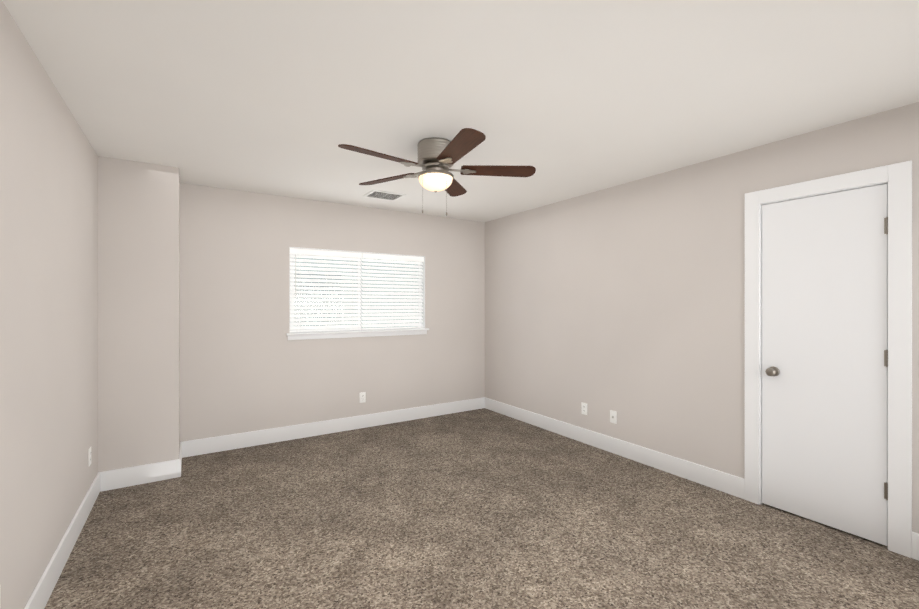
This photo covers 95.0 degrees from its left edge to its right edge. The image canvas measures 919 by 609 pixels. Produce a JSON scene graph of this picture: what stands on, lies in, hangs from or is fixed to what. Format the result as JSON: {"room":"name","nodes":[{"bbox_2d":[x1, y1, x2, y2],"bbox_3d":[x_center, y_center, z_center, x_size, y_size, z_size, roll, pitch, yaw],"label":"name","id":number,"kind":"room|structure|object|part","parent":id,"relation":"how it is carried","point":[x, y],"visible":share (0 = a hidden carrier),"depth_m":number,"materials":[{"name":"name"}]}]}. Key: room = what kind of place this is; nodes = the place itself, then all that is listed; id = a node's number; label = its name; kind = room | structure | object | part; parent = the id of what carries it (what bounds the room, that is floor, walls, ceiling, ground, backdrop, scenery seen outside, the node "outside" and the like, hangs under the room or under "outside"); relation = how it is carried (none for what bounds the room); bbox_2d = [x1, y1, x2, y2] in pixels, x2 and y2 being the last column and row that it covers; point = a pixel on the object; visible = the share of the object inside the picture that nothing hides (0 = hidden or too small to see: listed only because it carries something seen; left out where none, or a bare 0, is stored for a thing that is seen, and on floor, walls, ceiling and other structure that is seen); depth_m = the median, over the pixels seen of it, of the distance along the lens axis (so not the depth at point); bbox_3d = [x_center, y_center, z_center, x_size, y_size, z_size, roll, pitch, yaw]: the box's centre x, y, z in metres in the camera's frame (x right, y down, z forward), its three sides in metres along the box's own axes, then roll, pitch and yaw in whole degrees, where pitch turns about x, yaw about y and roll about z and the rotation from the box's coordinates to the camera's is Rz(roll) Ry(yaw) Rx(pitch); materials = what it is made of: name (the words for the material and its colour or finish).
{"room":"empty bedroom","nodes":[
{"label":"empty bedroom","id":0,"kind":"room"},
{"bbox_2d":[0,0,97,608],"bbox_3d":[-1.562,0.141,1.271,0.140,2.440,5.420,0,0,-33],"label":"wall","id":1,"kind":"structure","parent":0,"point":[48,297],"depth_m":1.89,"materials":[{"name":"beige paint"}]},
{"bbox_2d":[24,471,103,608],"bbox_3d":[-1.364,1.290,1.108,0.017,0.142,4.650,0,0,-33],"label":"baseboard","id":2,"kind":"structure","parent":1,"relation":"attached to","point":[42,592],"depth_m":2.18,"materials":[{"name":"white wood"}]},
{"bbox_2d":[88,447,90,466],"bbox_3d":[-2.456,1.010,2.801,0.007,0.114,0.070,0,0,-33],"label":"electrical outlet","id":3,"kind":"object","parent":1,"relation":"attached to","point":[89,456],"visible":1,"depth_m":2.77,"materials":[{"name":"white plastic"}]},
{"bbox_2d":[98,156,179,471],"bbox_3d":[-2.553,0.140,3.398,0.490,2.440,0.490,0,0,-33],"label":"wall","id":4,"kind":"structure","parent":0,"point":[138,313],"depth_m":3.19,"materials":[{"name":"beige paint"}]},
{"bbox_2d":[104,460,175,490],"bbox_3d":[-2.409,1.289,3.193,0.450,0.142,0.017,0,0,-33],"label":"baseboard","id":5,"kind":"structure","parent":4,"relation":"attached to","point":[159,471],"depth_m":3.18,"materials":[{"name":"white wood"}]},
{"bbox_2d":[176,441,183,477],"bbox_3d":[-2.326,1.289,3.512,0.014,0.142,0.464,0,0,-33],"label":"baseboard","id":6,"kind":"structure","parent":4,"relation":"attached to","point":[181,453],"depth_m":3.32,"materials":[{"name":"white wood"}]},
{"bbox_2d":[180,183,484,441],"bbox_3d":[-1.317,0.140,4.565,3.830,2.440,0.140,0,0,-33],"label":"wall","id":7,"kind":"structure","parent":0,"point":[246,365],"depth_m":4.25,"materials":[{"name":"beige paint"}]},
{"bbox_2d":[184,397,483,456],"bbox_3d":[-1.069,1.289,4.631,3.340,0.142,0.017,0,0,-33],"label":"baseboard","id":8,"kind":"structure","parent":7,"relation":"attached to","point":[266,436],"depth_m":4.38,"materials":[{"name":"white wood"}]},
{"bbox_2d":[286,247,428,339],"bbox_3d":[-1.083,-0.111,4.682,1.599,0.938,0.180,0,0,-33],"label":"window","id":9,"kind":"structure","parent":7,"relation":"in","point":[345,334],"depth_m":4.67,"materials":[{"name":"white"}]},
{"bbox_2d":[290,248,361,331],"bbox_3d":[-1.408,-0.146,4.474,0.748,0.851,0.072,0,0,-33],"label":"window blind","id":10,"kind":"object","parent":9,"relation":"attached to","point":[300,305],"visible":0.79,"depth_m":4.46,"materials":[{"name":"white plastic"}]},
{"bbox_2d":[361,253,423,329],"bbox_3d":[-0.765,-0.146,4.886,0.763,0.851,0.073,0,0,-33],"label":"window blind","id":11,"kind":"object","parent":9,"relation":"attached to","point":[384,258],"visible":0.94,"depth_m":4.87,"materials":[{"name":"white plastic"}]},
{"bbox_2d":[359,392,365,402],"bbox_3d":[-1.067,1.025,4.638,0.070,0.114,0.007,0,0,-33],"label":"electrical outlet","id":12,"kind":"object","parent":7,"relation":"attached to","point":[362,397],"visible":1,"depth_m":4.63,"materials":[{"name":"white plastic"}]},
{"bbox_2d":[2,0,918,221],"bbox_3d":[0.108,-1.130,2.343,4.110,0.100,5.420,0,0,-33],"label":"ceiling","id":13,"kind":"structure","parent":0,"point":[568,99],"depth_m":2.06,"materials":[{"name":"white paint"}]},
{"bbox_2d":[363,190,405,200],"bbox_3d":[-0.744,-1.076,4.170,0.345,0.009,0.290,0,0,-33],"label":"ceiling vent","id":14,"kind":"object","parent":13,"relation":"in","point":[382,195],"visible":1,"depth_m":4.16,"materials":[{"name":"white metal"}]},
{"bbox_2d":[338,128,535,215],"bbox_3d":[-0.176,-0.829,2.798,1.286,0.502,1.297,0,0,-33],"label":"fan","id":15,"kind":"object","parent":13,"relation":"hanging from","point":[438,158],"visible":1,"depth_m":2.75,"materials":[{"name":"brown wood"}]},
{"bbox_3d":[-0.486,-0.908,2.562,0.510,0.036,0.140,0,0,-40],"label":"blade","id":16,"kind":"part","parent":15,"relation":"part of","materials":[{"name":"brown wood"}]},
{"bbox_3d":[-0.521,-0.908,3.061,0.510,0.036,0.140,0,0,32],"label":"blade","id":17,"kind":"part","parent":15,"relation":"part of","materials":[{"name":"brown wood"}]},
{"bbox_3d":[-0.161,-0.803,2.836,0.230,0.102,0.230,0,0,-33],"label":"lamp shade","id":18,"kind":"part","parent":15,"relation":"part of","materials":[{"name":"white glass"}]},
{"bbox_3d":[-0.058,-0.908,3.248,0.140,0.036,0.510,0,0,14],"label":"blade","id":19,"kind":"part","parent":15,"relation":"part of","materials":[{"name":"brown wood"}]},
{"bbox_3d":[-0.002,-0.908,2.442,0.140,0.036,0.510,0,0,-22],"label":"blade","id":20,"kind":"part","parent":15,"relation":"part of","materials":[{"name":"brown wood"}]},
{"bbox_3d":[0.263,-0.908,2.865,0.510,0.036,0.140,0,0,-4],"label":"blade","id":21,"kind":"part","parent":15,"relation":"part of","materials":[{"name":"brown wood"}]},
{"bbox_2d":[44,408,918,608],"bbox_3d":[0.108,1.410,2.343,4.110,0.100,5.420,0,0,-33],"label":"floor","id":22,"kind":"structure","parent":0,"point":[483,508],"depth_m":2.46,"materials":[{"name":"carpet"}]},
{"bbox_2d":[485,102,918,532],"bbox_3d":[1.787,0.140,3.420,0.160,2.440,5.420,0,0,-33],"label":"wall","id":23,"kind":"structure","parent":0,"point":[626,302],"depth_m":3.51,"materials":[{"name":"beige paint"}]},
{"bbox_2d":[581,402,586,414],"bbox_3d":[1.226,1.025,4.140,0.007,0.114,0.070,0,0,-33],"label":"electrical outlet","id":24,"kind":"object","parent":23,"relation":"attached to","point":[584,408],"visible":1,"depth_m":4.13,"materials":[{"name":"white plastic"}]},
{"bbox_2d":[610,410,616,423],"bbox_3d":[1.404,1.030,3.854,0.016,0.114,0.070,0,0,-33],"label":"outlet","id":25,"kind":"object","parent":23,"relation":"attached to","point":[613,416],"visible":1,"depth_m":3.85,"materials":[{"name":"white plastic"}]},
{"bbox_2d":[484,397,744,498],"bbox_3d":[1.170,1.289,4.221,0.014,0.142,3.046,0,0,-33],"label":"baseboard","id":26,"kind":"structure","parent":23,"relation":"attached to","point":[730,484],"depth_m":3.66,"materials":[{"name":"white wood"}]},
{"bbox_2d":[762,184,887,545],"bbox_3d":[2.207,0.337,2.594,0.103,2.023,0.616,0,0,-33],"label":"door","id":27,"kind":"structure","parent":23,"relation":"in","point":[824,368],"depth_m":2.56,"materials":[{"name":"white wood"}]},
{"bbox_3d":[2.064,0.445,2.785,0.068,0.066,0.066,0,0,-33],"label":"knob","id":28,"kind":"part","parent":27,"relation":"part of","materials":[{"name":"silver metal"}]},
{"bbox_3d":[2.378,1.040,2.348,0.011,0.099,0.017,0,0,-33],"label":"door hinge","id":29,"kind":"part","parent":27,"relation":"part of","materials":[{"name":"silver metal"}]},
{"bbox_3d":[2.378,0.300,2.348,0.011,0.099,0.017,0,0,-33],"label":"door hinge","id":30,"kind":"part","parent":27,"relation":"part of","materials":[{"name":"silver metal"}]},
{"bbox_3d":[2.378,-0.440,2.347,0.011,0.099,0.017,0,0,-33],"label":"door hinge","id":31,"kind":"part","parent":27,"relation":"part of","materials":[{"name":"silver metal"}]},
{"bbox_2d":[745,160,911,557],"bbox_3d":[2.268,0.294,2.637,0.156,2.133,0.806,0,0,-33],"label":"door frame","id":32,"kind":"structure","parent":23,"relation":"attached to","point":[897,178],"depth_m":2.32,"materials":[{"name":"white wood"}]},
{"bbox_2d":[912,532,918,560],"bbox_3d":[2.757,1.290,1.749,0.014,0.142,1.218,0,0,-33],"label":"baseboard","id":33,"kind":"structure","parent":23,"relation":"attached to","point":[915,536],"depth_m":2.24,"materials":[{"name":"white wood"}]},
{"label":"outside","id":34,"kind":"structure","parent":0,"visible":0},
{"bbox_2d":[294,257,416,327],"bbox_3d":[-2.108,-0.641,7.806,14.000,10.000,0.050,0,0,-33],"label":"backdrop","id":35,"kind":"structure","parent":34,"point":[356,291],"depth_m":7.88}
]}

